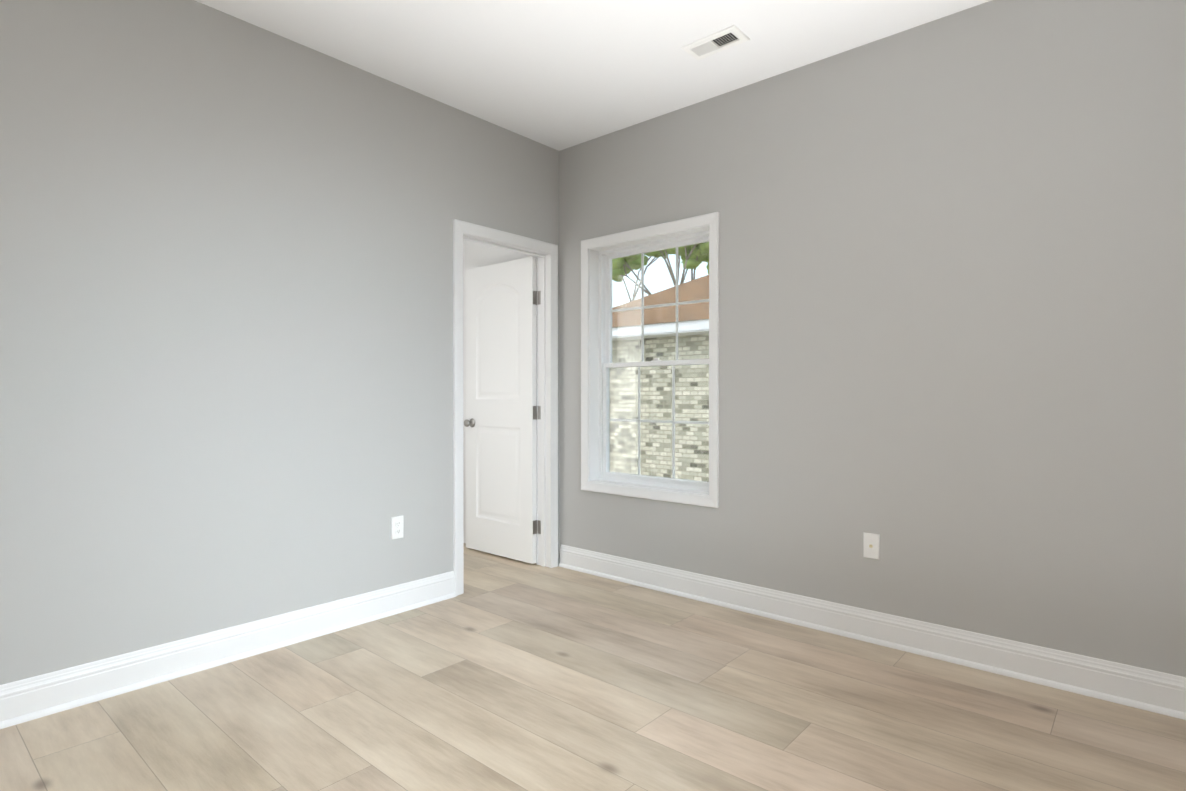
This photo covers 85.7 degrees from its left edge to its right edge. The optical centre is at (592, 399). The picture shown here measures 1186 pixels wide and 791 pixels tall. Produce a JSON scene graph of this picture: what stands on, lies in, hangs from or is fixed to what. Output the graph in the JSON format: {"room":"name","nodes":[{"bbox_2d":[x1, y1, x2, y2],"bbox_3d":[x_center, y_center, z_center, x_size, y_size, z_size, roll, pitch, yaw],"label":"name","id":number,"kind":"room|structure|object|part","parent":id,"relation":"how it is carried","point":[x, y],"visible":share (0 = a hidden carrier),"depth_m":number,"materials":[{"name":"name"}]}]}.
{"room":"empty bedroom","nodes":[
{"label":"empty bedroom","id":0,"kind":"room"},
{"bbox_2d":[0,0,558,684],"bbox_3d":[-1.744,-0.260,2.573,0.115,2.740,4.500,0,1,41],"label":"wall","id":1,"kind":"structure","parent":0,"point":[226,320],"depth_m":2.67,"materials":[{"name":"grey paint"}]},
{"bbox_2d":[0,571,455,728],"bbox_3d":[-1.896,1.041,2.300,0.027,0.140,3.415,0,1,41],"label":"baseboard","id":2,"kind":"structure","parent":1,"relation":"attached to","point":[54,692],"depth_m":2.62,"materials":[{"name":"white paint"}]},
{"bbox_2d":[391,516,403,539],"bbox_3d":[-1.015,0.664,3.324,0.008,0.115,0.070,0,1,41],"label":"electrical outlet","id":3,"kind":"object","parent":1,"relation":"attached to","point":[397,527],"visible":1,"depth_m":3.32,"materials":[{"name":"white plastic"}]},
{"bbox_2d":[395,521,400,533],"bbox_3d":[-1.013,0.664,3.322,0.002,0.068,0.033,0,1,41],"label":"receptacle","id":4,"kind":"object","parent":3,"relation":"attached to","point":[397,523],"depth_m":3.32,"materials":[{"name":"white plastic"}]},
{"bbox_2d":[465,256,540,563],"bbox_3d":[-0.636,0.069,4.457,0.747,2.030,0.048,0,1,41],"label":"door","id":5,"kind":"structure","parent":1,"relation":"in","point":[500,312],"depth_m":4.42,"materials":[{"name":"white paint"}]},
{"bbox_2d":[464,418,474,426],"bbox_3d":[-0.880,0.167,4.662,0.114,0.065,0.171,0,1,41],"label":"door knob","id":6,"kind":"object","parent":5,"relation":"attached to","point":[467,422],"depth_m":4.61,"materials":[{"name":"grey metal"}]},
{"bbox_3d":[-0.370,0.085,4.227,0.045,1.614,0.046,0,1,41],"label":"door hinges","id":7,"kind":"part","parent":5,"relation":"part of","materials":[{"name":"silver metal"}]},
{"bbox_2d":[453,219,557,595],"bbox_3d":[-0.556,0.043,3.940,0.151,2.113,0.828,0,1,41],"label":"door frame","id":8,"kind":"structure","parent":1,"relation":"attached to","point":[460,227],"depth_m":4.17,"materials":[{"name":"white paint"}]},
{"bbox_2d":[0,543,1185,790],"bbox_3d":[-0.610,1.191,1.743,5.500,0.150,4.720,0,1,41],"label":"floor","id":9,"kind":"structure","parent":0,"point":[502,673],"depth_m":2.24,"materials":[{"name":"brown wood"}]},
{"bbox_2d":[195,0,990,150],"bbox_3d":[-0.610,-1.699,1.721,5.500,0.150,4.720,0,1,41],"label":"ceiling","id":10,"kind":"structure","parent":0,"point":[558,75],"depth_m":2.94,"materials":[{"name":"white paint"}]},
{"bbox_2d":[681,25,749,59],"bbox_3d":[0.558,-1.629,2.927,0.275,0.012,0.145,0,1,41],"label":"ceiling vent","id":11,"kind":"object","parent":10,"relation":"in","point":[719,41],"visible":1,"depth_m":2.92,"materials":[{"name":"white paint"}]},
{"bbox_2d":[463,0,1185,676],"bbox_3d":[0.860,-0.267,3.421,5.500,2.740,0.240,0,1,41],"label":"wall","id":12,"kind":"structure","parent":0,"point":[953,310],"depth_m":2.73,"materials":[{"name":"grey paint"}]},
{"bbox_2d":[581,212,718,507],"bbox_3d":[0.355,-0.216,3.829,0.993,1.593,0.188,0,1,41],"label":"window","id":13,"kind":"structure","parent":12,"relation":"in","point":[602,307],"depth_m":3.90,"materials":[{"name":"white plastic"}]},
{"bbox_3d":[0.380,0.132,3.860,0.817,0.728,0.030,0,1,41],"label":"window sash","id":14,"kind":"part","parent":13,"relation":"part of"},
{"bbox_2d":[614,473,698,483],"bbox_3d":[0.368,0.472,3.849,0.621,0.008,0.008,0,1,41],"label":"lift","id":15,"kind":"object","parent":13,"relation":"attached to","point":[657,478],"visible":1,"depth_m":3.82,"materials":[{"name":"white plastic"}]},
{"bbox_3d":[0.403,-0.569,3.882,0.817,0.728,0.030,0,1,41],"label":"window sash","id":16,"kind":"part","parent":13,"relation":"part of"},
{"bbox_3d":[0.380,0.130,3.860,0.769,0.678,0.019,0,1,41],"label":"glass","id":17,"kind":"part","parent":13,"relation":"part of","materials":[{"name":"clear glass"}]},
{"bbox_3d":[0.403,-0.570,3.882,0.769,0.684,0.019,0,1,41],"label":"glass","id":18,"kind":"part","parent":13,"relation":"part of","materials":[{"name":"clear glass"}]},
{"bbox_2d":[863,532,879,559],"bbox_3d":[1.271,0.670,2.926,0.070,0.115,0.019,0,1,41],"label":"electrical outlet","id":19,"kind":"object","parent":12,"relation":"attached to","point":[871,545],"visible":1,"depth_m":2.93,"materials":[{"name":"white plastic"}]},
{"bbox_2d":[559,544,1185,719],"bbox_3d":[1.234,1.037,2.956,3.851,0.140,0.027,0,1,41],"label":"baseboard","id":20,"kind":"structure","parent":12,"relation":"attached to","point":[1163,693],"depth_m":2.79,"materials":[{"name":"white paint"}]},
{"label":"outside","id":21,"kind":"structure","parent":0,"visible":0},
{"bbox_3d":[21.418,1.410,29.106,90.000,0.100,65.480,0,1,41],"label":"ground","id":22,"kind":"structure","parent":21,"visible":0},
{"bbox_2d":[610,334,708,481],"bbox_3d":[9.480,0.276,9.710,16.550,2.460,11.000,0,1,41],"label":"wall","id":23,"kind":"structure","parent":22,"relation":"on","point":[624,415],"depth_m":9.77,"materials":[{"name":"brick"}]},
{"bbox_2d":[612,319,708,340],"bbox_3d":[9.480,-1.034,9.700,17.350,0.160,11.800,0,1,41],"label":"trim","id":24,"kind":"structure","parent":23,"relation":"attached to","point":[703,322],"depth_m":9.32,"materials":[{"name":"white"}]},
{"bbox_2d":[612,275,708,326],"bbox_3d":[9.459,-2.589,9.687,17.380,2.950,11.830,0,1,41],"label":"roof","id":25,"kind":"structure","parent":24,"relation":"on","point":[664,315],"depth_m":10.06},
{"bbox_2d":[612,242,708,301],"bbox_3d":[5.153,-3.649,22.793,12.382,10.121,12.644,0,1,41],"label":"trees","id":26,"kind":"object","parent":22,"relation":"on","point":[693,257],"depth_m":21.17,"materials":[{"name":"green plant"}]}
]}

